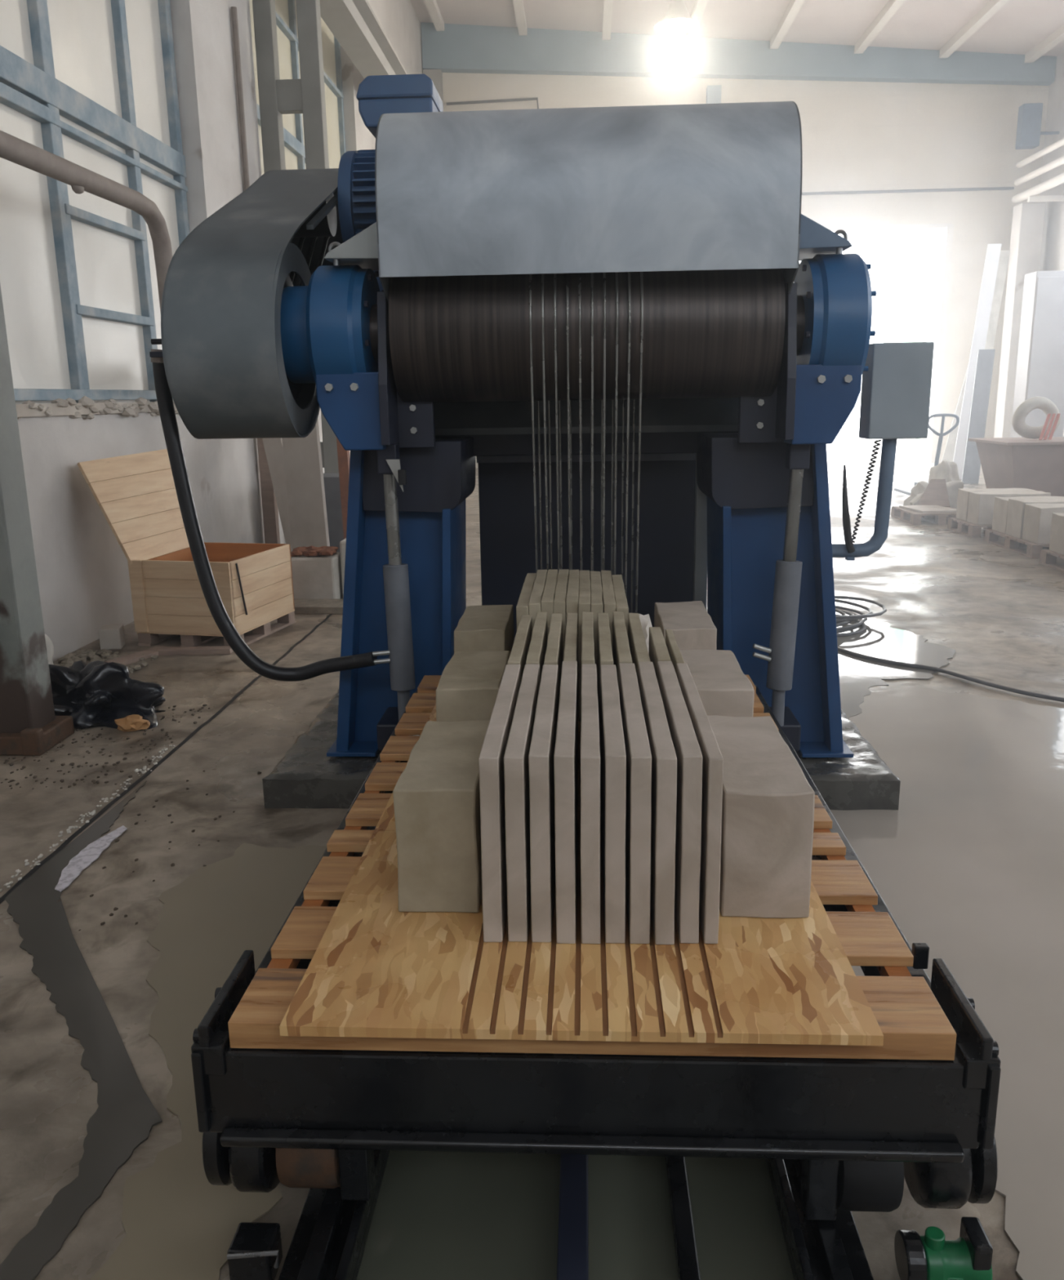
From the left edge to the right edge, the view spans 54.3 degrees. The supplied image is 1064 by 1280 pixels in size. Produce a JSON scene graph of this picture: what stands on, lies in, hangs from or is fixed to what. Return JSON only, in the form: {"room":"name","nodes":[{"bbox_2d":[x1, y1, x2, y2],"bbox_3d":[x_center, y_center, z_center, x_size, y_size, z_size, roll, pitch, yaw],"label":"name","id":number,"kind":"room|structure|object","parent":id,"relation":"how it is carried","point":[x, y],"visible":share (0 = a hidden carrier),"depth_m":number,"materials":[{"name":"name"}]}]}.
{"room":"stone cutting workshop","nodes":[
{"label":"stone cutting workshop","id":0,"kind":"room"},
{"bbox_2d":[17,0,422,661],"bbox_3d":[-3.328,-5.520,9.052,0.350,10.100,31.800,0,13,3],"label":"wall","id":1,"kind":"structure","parent":0,"point":[82,571],"depth_m":9.66,"materials":[{"name":"paint"}]},
{"bbox_2d":[0,129,173,311],"bbox_3d":[-3.101,-2.174,5.801,0.418,1.305,6.768,0,13,3],"label":"pipe","id":2,"kind":"object","parent":1,"relation":"attached to","point":[16,150],"visible":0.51,"depth_m":6.81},
{"bbox_2d":[0,0,189,404],"bbox_3d":[-3.506,-3.737,6.293,0.110,4.500,7.200,0,13,3],"label":"window","id":3,"kind":"structure","parent":1,"relation":"in","point":[91,85],"depth_m":7.97,"materials":[{"name":"paint"}]},
{"bbox_2d":[15,395,178,419],"bbox_3d":[-3.353,-1.516,6.835,0.402,0.182,7.250,0,13,3],"label":"trim","id":4,"kind":"structure","parent":1,"relation":"attached to","point":[86,406],"depth_m":7.39,"materials":[{"name":"stone"}]},
{"bbox_2d":[231,6,249,190],"bbox_3d":[-3.009,-4.695,10.979,0.055,3.600,0.055,5,15,25],"label":"downpipe","id":5,"kind":"object","parent":1,"relation":"attached to","point":[233,9],"visible":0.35,"depth_m":10.74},
{"bbox_2d":[248,0,346,175],"bbox_3d":[-3.110,-6.291,14.054,0.110,5.900,5.300,0,13,3],"label":"window","id":6,"kind":"structure","parent":1,"relation":"in","point":[285,10],"depth_m":13.80,"materials":[{"name":"paint"}]},
{"bbox_2d":[0,429,1063,1279],"bbox_3d":[7.048,-2.954,20.134,36.000,0.300,53.800,0,13,3],"label":"floor","id":7,"kind":"structure","parent":0,"point":[1000,610],"depth_m":4.58,"materials":[{"name":"concrete"}]},
{"bbox_2d":[0,284,74,755],"bbox_3d":[-2.644,-2.564,4.589,0.340,6.370,0.365,0,13,3],"label":"steel post","id":8,"kind":"object","parent":7,"relation":"on","point":[29,726],"visible":1,"depth_m":5.11,"materials":[{"name":"paint"}]},
{"bbox_2d":[0,780,162,1279],"bbox_3d":[-1.460,0.990,3.299,0.486,0.005,3.046,-6,14,-20],"label":"puddle","id":9,"kind":"object","parent":7,"relation":"on","point":[125,1117],"visible":1,"depth_m":2.76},
{"bbox_2d":[54,825,127,892],"bbox_3d":[-1.705,0.829,3.977,0.096,0.004,0.580,0,13,3],"label":"foam streak","id":10,"kind":"object","parent":9,"relation":"on","point":[92,851],"visible":1,"depth_m":3.95},
{"bbox_2d":[0,744,175,891],"bbox_3d":[-1.865,0.726,4.443,0.090,0.015,1.691,0,13,3],"label":"crumbs","id":11,"kind":"object","parent":7,"relation":"on","point":[136,771],"visible":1,"depth_m":4.37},
{"bbox_2d":[53,648,157,673],"bbox_3d":[-2.900,0.265,6.413,0.672,0.063,1.735,0,13,3],"label":"rubble","id":12,"kind":"object","parent":7,"relation":"on","point":[67,660],"visible":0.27,"depth_m":7.02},
{"bbox_2d":[48,660,165,730],"bbox_3d":[-2.482,0.260,5.770,0.967,0.331,0.572,0,13,6],"label":"plastic bag","id":13,"kind":"object","parent":7,"relation":"on","point":[98,693],"visible":0.78,"depth_m":5.64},
{"bbox_2d":[98,623,125,649],"bbox_3d":[-2.989,-0.022,7.386,0.140,0.150,0.170,-3,13,-11],"label":"stone block","id":14,"kind":"object","parent":7,"relation":"on","point":[112,637],"visible":0.94,"depth_m":7.31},
{"bbox_2d":[0,704,261,930],"bbox_3d":[-1.924,0.655,4.747,1.360,0.016,2.886,-8,15,-28],"label":"dirt","id":15,"kind":"object","parent":7,"relation":"on","point":[71,764],"visible":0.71,"depth_m":4.97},
{"bbox_2d":[0,613,332,903],"bbox_3d":[-1.801,0.604,4.968,0.036,0.001,7.200,0,13,3],"label":"trim","id":16,"kind":"structure","parent":7,"relation":"on","point":[107,806],"depth_m":4.72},
{"bbox_2d":[76,448,295,647],"bbox_3d":[-2.490,-0.713,7.694,1.125,1.339,1.032,2,14,13],"label":"wooden crate","id":17,"kind":"object","parent":7,"relation":"on","point":[136,495],"visible":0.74,"depth_m":7.44,"materials":[{"name":"brown wood"}]},
{"bbox_2d":[156,645,233,655],"bbox_3d":[-2.328,0.074,7.184,0.500,0.035,0.100,-1,13,-1],"label":"plank","id":18,"kind":"object","parent":7,"relation":"on","point":[224,649],"visible":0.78,"depth_m":7.14,"materials":[{"name":"brown wood"}]},
{"bbox_2d":[89,843,326,1279],"bbox_3d":[-0.769,1.075,2.893,0.736,0.004,2.536,-4,14,-11],"label":"pool","id":19,"kind":"object","parent":7,"relation":"on","point":[177,1224],"visible":0.57,"depth_m":2.91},
{"bbox_2d":[226,1222,282,1279],"bbox_3d":[-0.541,1.220,2.060,0.106,0.097,0.090,0,13,3],"label":"junction box","id":20,"kind":"object","parent":7,"relation":"on","point":[255,1252],"visible":1,"depth_m":2.03,"materials":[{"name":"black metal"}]},
{"bbox_2d":[257,438,279,543],"bbox_3d":[-2.909,-2.012,11.361,0.140,2.200,0.120,0,13,3],"label":"timber","id":21,"kind":"object","parent":7,"relation":"on","point":[269,506],"visible":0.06,"depth_m":11.42,"materials":[{"name":"brown wood"}]},
{"bbox_2d":[262,437,292,557],"bbox_3d":[-2.551,-1.761,10.439,0.864,2.082,0.105,11,18,40],"label":"board","id":22,"kind":"object","parent":7,"relation":"on","point":[273,448],"visible":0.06,"depth_m":10.46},
{"bbox_2d":[252,0,338,473],"bbox_3d":[-2.645,-4.295,11.981,0.700,6.350,0.200,0,13,3],"label":"column","id":23,"kind":"structure","parent":7,"relation":"on","point":[305,95],"depth_m":11.48,"materials":[{"name":"grey paint"}]},
{"bbox_2d":[320,0,408,78],"bbox_3d":[-2.473,-8.053,12.679,0.400,0.580,22.100,0,13,3],"label":"beam","id":24,"kind":"structure","parent":23,"relation":"on","point":[354,24],"depth_m":14.28,"materials":[{"name":"paint"}]},
{"bbox_2d":[282,418,329,551],"bbox_3d":[-2.199,-1.613,10.003,0.804,1.982,0.203,9,17,37],"label":"stone slab","id":25,"kind":"object","parent":7,"relation":"on","point":[307,508],"visible":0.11,"depth_m":9.99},
{"bbox_2d":[290,551,342,599],"bbox_3d":[-1.848,-0.536,8.945,0.380,0.400,0.350,0,13,3],"label":"tub","id":26,"kind":"object","parent":7,"relation":"on","point":[315,577],"visible":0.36,"depth_m":8.77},
{"bbox_2d":[293,598,342,613],"bbox_3d":[-1.706,-0.279,8.587,0.900,0.060,0.350,0,13,6],"label":"kerb stone","id":27,"kind":"object","parent":7,"relation":"on","point":[302,606],"visible":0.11,"depth_m":8.44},
{"bbox_2d":[262,688,382,808],"bbox_3d":[-0.813,0.459,5.188,0.583,0.154,1.619,0,13,3],"label":"concrete plinth","id":28,"kind":"object","parent":7,"relation":"on","point":[304,777],"visible":0.27,"depth_m":4.43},
{"bbox_2d":[323,472,343,551],"bbox_3d":[-2.143,-1.346,11.315,0.850,0.900,0.600,0,13,3],"label":"panel","id":29,"kind":"object","parent":7,"relation":"on","point":[331,481],"visible":0.04,"depth_m":11.00,"materials":[{"name":"grey paint"}]},
{"bbox_2d":[278,1150,390,1279],"bbox_3d":[-0.379,1.042,2.786,0.145,0.083,4.300,0,13,3],"label":"rail","id":30,"kind":"object","parent":7,"relation":"on","point":[329,1240],"visible":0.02,"depth_m":2.08,"materials":[{"name":"black metal"}]},
{"bbox_2d":[336,437,349,538],"bbox_3d":[-1.927,-1.902,10.606,0.140,2.301,0.100,0,13,3],"label":"timber","id":31,"kind":"object","parent":7,"relation":"on","point":[343,455],"visible":0.29,"depth_m":10.62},
{"bbox_2d":[149,73,933,757],"bbox_3d":[0.082,-1.036,4.668,3.106,2.975,1.682,0,13,3],"label":"saw","id":32,"kind":"object","parent":7,"relation":"on","point":[615,311],"visible":0.92,"depth_m":4.06,"materials":[{"name":"blue paint"}]},
{"bbox_2d":[477,460,695,641],"bbox_3d":[0.282,-0.348,5.233,1.080,1.170,0.040,0,13,3],"label":"curtain","id":33,"kind":"object","parent":32,"relation":"hanging from","point":[667,487],"depth_m":5.16,"materials":[{"name":"black rubber"}]},
{"bbox_2d":[374,101,802,277],"bbox_3d":[0.231,-1.509,4.405,1.530,1.230,1.282,0,13,3],"label":"hood","id":34,"kind":"object","parent":32,"relation":"attached to","point":[691,190],"depth_m":3.75,"materials":[{"name":"metal"}]},
{"bbox_2d":[556,1154,588,1279],"bbox_3d":[0.118,1.042,2.761,0.060,0.078,4.300,0,13,3],"label":"rail","id":35,"kind":"object","parent":7,"relation":"on","point":[572,1256],"visible":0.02,"depth_m":2.08,"materials":[{"name":"metal"}]},
{"bbox_2d":[356,1151,793,1279],"bbox_3d":[0.129,1.087,2.771,0.880,0.006,2.900,0,13,3],"label":"pit","id":36,"kind":"object","parent":7,"relation":"on","point":[437,1215],"visible":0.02,"depth_m":2.19,"materials":[{"name":"concrete"}]},
{"bbox_2d":[665,1156,700,1279],"bbox_3d":[0.333,1.107,2.559,0.040,0.038,3.900,0,13,3],"label":"rail","id":37,"kind":"object","parent":7,"relation":"on","point":[686,1251],"visible":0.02,"depth_m":2.13,"materials":[{"name":"black metal"}]},
{"bbox_2d":[765,1159,873,1279],"bbox_3d":[0.620,1.038,2.734,0.145,0.083,4.300,0,13,3],"label":"rail","id":38,"kind":"object","parent":7,"relation":"on","point":[817,1250],"visible":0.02,"depth_m":2.06,"materials":[{"name":"black metal"}]},
{"bbox_2d":[191,684,1000,1220],"bbox_3d":[0.169,0.668,3.085,1.570,0.530,2.494,0,13,3],"label":"cart","id":39,"kind":"object","parent":38,"relation":"on","point":[267,1117],"visible":0.56,"depth_m":1.88,"materials":[{"name":"black metal"}]},
{"bbox_2d":[227,674,955,1060],"bbox_3d":[0.156,0.435,3.060,1.311,0.054,2.475,0,13,3],"label":"pallet","id":40,"kind":"object","parent":39,"relation":"on","point":[913,1024],"visible":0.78,"depth_m":2.05,"materials":[{"name":"brown wood"}]},
{"bbox_2d":[279,703,883,1045],"bbox_3d":[0.140,0.410,3.004,1.053,0.020,2.454,0,13,3],"label":"sheet","id":41,"kind":"object","parent":40,"relation":"on","point":[376,970],"visible":0.35,"depth_m":1.97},
{"bbox_2d":[392,720,489,912],"bbox_3d":[-0.190,0.392,2.430,0.177,0.288,0.482,0,13,3],"label":"stone block","id":42,"kind":"object","parent":41,"relation":"on","point":[437,794],"visible":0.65,"depth_m":2.21,"materials":[{"name":"stone"}]},
{"bbox_2d":[435,650,510,721],"bbox_3d":[-0.170,0.219,3.162,0.184,0.289,0.456,0,13,3],"label":"stone block","id":43,"kind":"object","parent":41,"relation":"on","point":[467,689],"visible":0.4,"depth_m":2.94,"materials":[{"name":"stone"}]},
{"bbox_2d":[453,604,513,653],"bbox_3d":[-0.172,0.049,3.890,0.186,0.287,0.470,0,13,3],"label":"stone block","id":44,"kind":"object","parent":41,"relation":"on","point":[486,627],"visible":0.49,"depth_m":3.70,"materials":[{"name":"stone"}]},
{"bbox_2d":[478,664,520,942],"bbox_3d":[-0.064,0.338,2.412,0.040,0.397,0.724,0,13,3],"label":"stone slab","id":45,"kind":"object","parent":41,"relation":"on","point":[491,760],"visible":0.69,"depth_m":2.09,"materials":[{"name":"stone"}]},
{"bbox_2d":[507,614,532,680],"bbox_3d":[-0.030,0.176,3.114,0.036,0.390,0.634,0,13,3],"label":"stone slab","id":46,"kind":"object","parent":41,"relation":"on","point":[519,651],"visible":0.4,"depth_m":3.03,"materials":[{"name":"stone"}]},
{"bbox_2d":[503,664,539,942],"bbox_3d":[-0.014,0.338,2.410,0.040,0.398,0.726,0,13,3],"label":"stone slab","id":47,"kind":"object","parent":41,"relation":"on","point":[516,766],"visible":0.81,"depth_m":2.08,"materials":[{"name":"stone"}]},
{"bbox_2d":[525,612,547,683],"bbox_3d":[0.019,0.172,3.119,0.037,0.393,0.650,0,13,3],"label":"stone slab","id":48,"kind":"object","parent":41,"relation":"on","point":[538,644],"visible":0.35,"depth_m":3.03,"materials":[{"name":"stone"}]},
{"bbox_2d":[528,664,558,942],"bbox_3d":[0.034,0.338,2.397,0.041,0.401,0.702,0,13,3],"label":"stone slab","id":49,"kind":"object","parent":41,"relation":"on","point":[541,753],"visible":0.88,"depth_m":2.08,"materials":[{"name":"stone"}]},
{"bbox_2d":[543,613,562,705],"bbox_3d":[0.068,0.175,3.103,0.037,0.393,0.634,0,13,3],"label":"stone slab","id":50,"kind":"object","parent":41,"relation":"on","point":[553,653],"visible":0.41,"depth_m":3.04,"materials":[{"name":"stone"}]},
{"bbox_2d":[553,568,568,661],"bbox_3d":[0.112,-0.004,3.814,0.043,0.415,0.674,0,13,3],"label":"stone slab","id":51,"kind":"object","parent":41,"relation":"on","point":[561,588],"visible":0.35,"depth_m":3.53,"materials":[{"name":"stone"}]},
{"bbox_2d":[553,661,577,943],"bbox_3d":[0.084,0.333,2.415,0.040,0.401,0.753,0,13,3],"label":"stone slab","id":52,"kind":"object","parent":41,"relation":"on","point":[565,757],"visible":1,"depth_m":2.07,"materials":[{"name":"stone"}]},
{"bbox_2d":[563,613,577,752],"bbox_3d":[0.118,0.174,3.113,0.037,0.390,0.660,0,13,3],"label":"stone slab","id":53,"kind":"object","parent":41,"relation":"on","point":[571,646],"visible":0.38,"depth_m":3.10,"materials":[{"name":"stone"}]},
{"bbox_2d":[565,569,578,716],"bbox_3d":[0.152,-0.002,3.799,0.043,0.417,0.654,0,13,3],"label":"stone slab","id":54,"kind":"object","parent":41,"relation":"on","point":[572,593],"visible":0.44,"depth_m":3.56,"materials":[{"name":"stone"}]},
{"bbox_2d":[577,569,590,721],"bbox_3d":[0.194,-0.002,3.801,0.043,0.414,0.683,0,13,3],"label":"stone slab","id":55,"kind":"object","parent":41,"relation":"on","point":[584,601],"visible":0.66,"depth_m":3.49,"materials":[{"name":"stone"}]},
{"bbox_2d":[581,611,594,664],"bbox_3d":[0.167,0.173,3.094,0.037,0.399,0.621,0,13,3],"label":"stone slab","id":56,"kind":"object","parent":41,"relation":"on","point":[587,626],"visible":0.37,"depth_m":2.97,"materials":[{"name":"stone"}]},
{"bbox_2d":[580,663,599,944],"bbox_3d":[0.133,0.338,2.396,0.040,0.399,0.718,0,13,3],"label":"stone slab","id":57,"kind":"object","parent":41,"relation":"on","point":[589,726],"visible":1,"depth_m":2.06,"materials":[{"name":"stone"}]},
{"bbox_2d":[590,570,602,690],"bbox_3d":[0.235,0.002,3.796,0.043,0.408,0.684,0,13,3],"label":"stone slab","id":58,"kind":"object","parent":41,"relation":"on","point":[596,592],"visible":0.38,"depth_m":3.49,"materials":[{"name":"stone"}]},
{"bbox_2d":[597,613,613,748],"bbox_3d":[0.217,0.174,3.097,0.037,0.394,0.640,0,13,3],"label":"stone slab","id":59,"kind":"object","parent":41,"relation":"on","point":[604,645],"visible":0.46,"depth_m":3.01,"materials":[{"name":"stone"}]},
{"bbox_2d":[600,570,615,651],"bbox_3d":[0.277,0.001,3.798,0.043,0.408,0.676,0,13,3],"label":"stone slab","id":60,"kind":"object","parent":41,"relation":"on","point":[608,597],"visible":0.35,"depth_m":3.55,"materials":[{"name":"stone"}]},
{"bbox_2d":[600,664,626,943],"bbox_3d":[0.183,0.337,2.391,0.041,0.401,0.708,0,13,3],"label":"stone slab","id":61,"kind":"object","parent":41,"relation":"on","point":[612,748],"visible":1,"depth_m":2.07,"materials":[{"name":"stone"}]},
{"bbox_2d":[612,611,631,688],"bbox_3d":[0.267,0.172,3.099,0.037,0.395,0.653,0,13,3],"label":"stone slab","id":62,"kind":"object","parent":41,"relation":"on","point":[620,647],"visible":0.38,"depth_m":3.01,"materials":[{"name":"stone"}]},
{"bbox_2d":[618,662,651,943],"bbox_3d":[0.232,0.336,2.398,0.042,0.399,0.727,0,13,3],"label":"stone slab","id":63,"kind":"object","parent":41,"relation":"on","point":[637,752],"visible":0.87,"depth_m":2.07,"materials":[{"name":"stone"}]},
{"bbox_2d":[627,613,650,679],"bbox_3d":[0.316,0.175,3.096,0.037,0.391,0.641,0,13,3],"label":"stone slab","id":64,"kind":"object","parent":41,"relation":"on","point":[637,642],"visible":0.35,"depth_m":3.03,"materials":[{"name":"stone"}]},
{"bbox_2d":[637,662,676,944],"bbox_3d":[0.282,0.335,2.402,0.040,0.398,0.746,0,13,3],"label":"stone slab","id":65,"kind":"object","parent":41,"relation":"on","point":[664,758],"visible":0.72,"depth_m":2.07,"materials":[{"name":"stone"}]},
{"bbox_2d":[648,626,671,679],"bbox_3d":[0.362,0.200,2.969,0.036,0.399,0.396,0,13,3],"label":"stone slab","id":66,"kind":"object","parent":41,"relation":"on","point":[657,648],"visible":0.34,"depth_m":2.91,"materials":[{"name":"stone"}]},
{"bbox_2d":[657,661,702,943],"bbox_3d":[0.332,0.332,2.402,0.040,0.401,0.741,0,13,3],"label":"stone slab","id":67,"kind":"object","parent":41,"relation":"on","point":[686,748],"visible":0.56,"depth_m":2.07,"materials":[{"name":"stone"}]},
{"bbox_2d":[653,600,716,649],"bbox_3d":[0.566,0.041,3.875,0.190,0.286,0.504,0,13,3],"label":"stone block","id":68,"kind":"object","parent":41,"relation":"on","point":[692,628],"visible":0.41,"depth_m":3.70,"materials":[{"name":"stone"}]},
{"bbox_2d":[675,662,723,943],"bbox_3d":[0.376,0.335,2.396,0.029,0.397,0.735,0,13,3],"label":"stone slab","id":69,"kind":"object","parent":41,"relation":"on","point":[712,757],"visible":0.56,"depth_m":2.07,"materials":[{"name":"stone"}]},
{"bbox_2d":[679,648,754,716],"bbox_3d":[0.533,0.217,3.127,0.192,0.287,0.484,0,13,3],"label":"stone block","id":70,"kind":"object","parent":41,"relation":"on","point":[722,687],"visible":0.35,"depth_m":2.91,"materials":[{"name":"stone"}]},
{"bbox_2d":[706,715,814,918],"bbox_3d":[0.502,0.387,2.405,0.187,0.287,0.539,0,13,3],"label":"stone block","id":71,"kind":"object","parent":41,"relation":"on","point":[767,805],"visible":0.69,"depth_m":2.16,"materials":[{"name":"stone"}]},
{"bbox_2d":[706,594,955,724],"bbox_3d":[1.893,-0.010,7.309,1.890,0.006,4.020,0,13,3],"label":"puddle","id":72,"kind":"object","parent":7,"relation":"on","point":[857,675],"visible":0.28,"depth_m":6.72,"materials":[{"name":"clear liquid"}]},
{"bbox_2d":[795,708,900,810],"bbox_3d":[1.313,0.451,5.076,0.502,0.155,1.624,0,13,3],"label":"concrete plinth","id":73,"kind":"object","parent":7,"relation":"on","point":[862,781],"visible":0.2,"depth_m":4.30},
{"bbox_2d":[834,595,886,636],"bbox_3d":[1.982,-0.198,7.833,1.357,0.132,1.134,0,13,3],"label":"coil","id":74,"kind":"object","parent":7,"relation":"on","point":[842,619],"visible":0.27,"depth_m":7.61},
{"bbox_2d":[883,234,933,460],"bbox_3d":[9.092,-7.039,25.169,1.162,5.320,0.317,-4,14,-13],"label":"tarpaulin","id":75,"kind":"object","parent":7,"relation":"on","point":[908,323],"visible":0.69,"depth_m":25.03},
{"bbox_2d":[890,506,955,524],"bbox_3d":[5.307,-1.670,13.839,0.730,0.140,1.000,0,13,3],"label":"pallet","id":76,"kind":"object","parent":7,"relation":"on","point":[913,517],"visible":0.61,"depth_m":13.58,"materials":[{"name":"brown wood"}]},
{"bbox_2d":[916,479,950,506],"bbox_3d":[5.464,-2.005,14.138,0.433,0.365,0.204,2,13,11],"label":"plank","id":77,"kind":"object","parent":76,"relation":"on","point":[935,493],"visible":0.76,"depth_m":14.12,"materials":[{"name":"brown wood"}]},
{"bbox_2d":[902,480,963,508],"bbox_3d":[5.698,-2.034,14.671,0.764,0.455,0.575,0,13,3],"label":"sack","id":78,"kind":"object","parent":7,"relation":"on","point":[917,491],"visible":0.24,"depth_m":14.51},
{"bbox_2d":[893,1217,992,1279],"bbox_3d":[0.791,1.193,1.990,0.163,0.140,0.095,0,13,3],"label":"motor","id":79,"kind":"object","parent":7,"relation":"on","point":[928,1256],"visible":1,"depth_m":1.96,"materials":[{"name":"green plastic"}]},
{"bbox_2d":[830,685,1063,1279],"bbox_3d":[2.799,1.069,2.673,3.901,0.005,7.054,0,13,3],"label":"pool","id":80,"kind":"object","parent":7,"relation":"on","point":[968,865],"visible":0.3,"depth_m":3.69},
{"bbox_2d":[837,646,1063,702],"bbox_3d":[2.951,0.270,5.984,0.432,0.024,3.369,-13,18,-42],"label":"cable","id":81,"kind":"object","parent":7,"relation":"on","point":[874,659],"visible":0.88,"depth_m":6.25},
{"bbox_2d":[946,517,991,537],"bbox_3d":[5.666,-1.367,12.530,0.980,0.140,0.850,0,13,3],"label":"pallet","id":82,"kind":"object","parent":7,"relation":"on","point":[966,528],"visible":0.39,"depth_m":12.48,"materials":[{"name":"brown wood"}]},
{"bbox_2d":[966,490,1050,524],"bbox_3d":[5.640,-1.572,12.290,0.810,0.368,0.379,0,13,3],"label":"stone block","id":83,"kind":"object","parent":82,"relation":"on","point":[980,504],"visible":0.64,"depth_m":12.15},
{"bbox_2d":[940,250,1009,462],"bbox_3d":[9.668,-6.020,22.275,2.066,4.604,0.488,-12,17,-39],"label":"plastic sheet","id":84,"kind":"object","parent":7,"relation":"on","point":[948,452],"visible":0.44,"depth_m":22.40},
{"bbox_2d":[952,243,1001,479],"bbox_3d":[8.531,-5.350,19.940,0.220,4.406,1.492,9,17,36],"label":"board","id":85,"kind":"object","parent":7,"relation":"on","point":[992,257],"visible":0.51,"depth_m":19.93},
{"bbox_2d":[961,349,995,484],"bbox_3d":[8.245,-4.136,19.161,0.279,2.408,1.050,7,15,29],"label":"board","id":86,"kind":"object","parent":7,"relation":"on","point":[984,362],"visible":0.8,"depth_m":19.15,"materials":[{"name":"grey paint"}]},
{"bbox_2d":[968,436,1063,496],"bbox_3d":[7.395,-2.219,14.066,2.480,1.000,1.420,0,13,3],"label":"tub","id":87,"kind":"object","parent":7,"relation":"on","point":[1036,464],"visible":0.78,"depth_m":13.58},
{"bbox_2d":[1011,395,1060,439],"bbox_3d":[6.742,-2.973,13.869,0.618,0.559,0.254,0,13,3],"label":"ring","id":88,"kind":"object","parent":87,"relation":"on","point":[1046,405],"visible":0.86,"depth_m":13.81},
{"bbox_2d":[983,528,1048,558],"bbox_3d":[5.662,-1.051,11.190,1.050,0.140,1.300,0,13,3],"label":"pallet","id":89,"kind":"object","parent":7,"relation":"on","point":[1011,543],"visible":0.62,"depth_m":11.14,"materials":[{"name":"brown wood"}]},
{"bbox_2d":[991,496,1063,533],"bbox_3d":[5.679,-1.395,11.519,0.954,0.376,0.403,0,13,3],"label":"stone block","id":90,"kind":"object","parent":89,"relation":"on","point":[1000,504],"visible":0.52,"depth_m":11.54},
{"bbox_2d":[1005,497,1063,538],"bbox_3d":[5.659,-1.312,11.129,0.954,0.395,0.404,0,13,3],"label":"stone block","id":91,"kind":"object","parent":89,"relation":"on","point":[1015,507],"visible":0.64,"depth_m":11.10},
{"bbox_2d":[1022,502,1063,544],"bbox_3d":[5.645,-1.212,10.741,0.939,0.379,0.404,0,13,3],"label":"stone block","id":92,"kind":"object","parent":89,"relation":"on","point":[1037,522],"visible":0.84,"depth_m":10.62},
{"bbox_2d":[993,202,1044,437],"bbox_3d":[10.904,-6.792,23.299,0.500,5.600,0.500,0,13,3],"label":"stone slab","id":93,"kind":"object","parent":7,"relation":"on","point":[1027,222],"depth_m":22.96,"materials":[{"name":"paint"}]},
{"bbox_2d":[1009,270,1063,437],"bbox_3d":[8.832,-4.476,17.970,0.700,3.600,0.530,0,13,3],"label":"stone slab","id":94,"kind":"object","parent":7,"relation":"on","point":[1039,372],"visible":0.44,"depth_m":17.65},
{"bbox_2d":[410,0,1063,56],"bbox_3d":[3.669,-9.785,7.685,14.800,1.590,31.800,0,13,3],"label":"ceiling","id":95,"kind":"structure","parent":0,"point":[1018,26],"depth_m":21.41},
{"bbox_2d":[653,0,699,43],"bbox_3d":[2.166,-10.232,15.373,0.680,2.501,0.680,0,13,3],"label":"ceiling lamp","id":96,"kind":"object","parent":95,"relation":"hanging from","point":[677,20],"visible":1,"depth_m":15.57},
{"bbox_2d":[769,0,804,48],"bbox_3d":[4.489,-9.391,7.442,0.180,0.180,31.130,0,13,3],"label":"trim","id":97,"kind":"structure","parent":95,"relation":"attached to","point":[793,6],"depth_m":21.11,"materials":[{"name":"paint"}]},
{"bbox_2d":[853,0,905,53],"bbox_3d":[6.309,-9.257,7.381,0.180,0.180,31.130,0,13,3],"label":"trim","id":98,"kind":"structure","parent":95,"relation":"attached to","point":[891,6],"depth_m":20.90,"materials":[{"name":"paint"}]},
{"bbox_2d":[938,0,1008,57],"bbox_3d":[8.128,-9.122,7.319,0.180,0.180,31.130,0,13,3],"label":"beam","id":99,"kind":"structure","parent":95,"relation":"attached to","point":[991,7],"depth_m":20.69,"materials":[{"name":"paint"}]},
{"bbox_2d":[442,72,1048,468],"bbox_3d":[4.522,-9.165,23.991,13.800,10.100,0.300,0,13,3],"label":"wall","id":100,"kind":"structure","parent":0,"point":[856,135],"depth_m":23.27,"materials":[{"name":"paint"}]},
{"bbox_2d":[421,22,1056,85],"bbox_3d":[4.446,-12.890,22.801,13.760,1.597,0.290,0,13,3],"label":"beam","id":101,"kind":"structure","parent":100,"relation":"attached to","point":[460,48],"depth_m":22.73,"materials":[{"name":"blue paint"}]},
{"bbox_2d":[823,222,953,462],"bbox_3d":[6.893,-6.852,24.349,5.420,5.360,0.230,0,13,3],"label":"door frame","id":102,"kind":"structure","parent":100,"relation":"in","point":[948,228],"depth_m":23.91,"materials":[{"name":"paint"}]},
{"bbox_2d":[801,186,1013,195],"bbox_3d":[7.642,-10.114,23.401,6.300,0.060,0.060,0,13,3],"label":"conduit","id":103,"kind":"object","parent":100,"relation":"attached to","point":[987,188],"visible":0.65,"depth_m":23.34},
{"bbox_2d":[1038,52,1063,436],"bbox_3d":[10.784,-5.135,8.418,0.300,9.200,31.800,0,13,3],"label":"wall","id":104,"kind":"structure","parent":0,"point":[1051,256],"depth_m":22.50,"materials":[{"name":"paint"}]},
{"bbox_2d":[1014,102,1059,149],"bbox_3d":[10.910,-11.050,22.292,0.850,0.850,0.300,0,13,3],"label":"floodlight","id":105,"kind":"object","parent":104,"relation":"attached to","point":[1029,114],"visible":1,"depth_m":22.19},
{"bbox_2d":[1011,137,1063,203],"bbox_3d":[10.699,-8.787,17.694,0.790,0.960,10.500,0,13,3],"label":"rack","id":106,"kind":"object","parent":104,"relation":"attached to","point":[1028,194],"visible":1,"depth_m":21.76,"materials":[{"name":"metal"}]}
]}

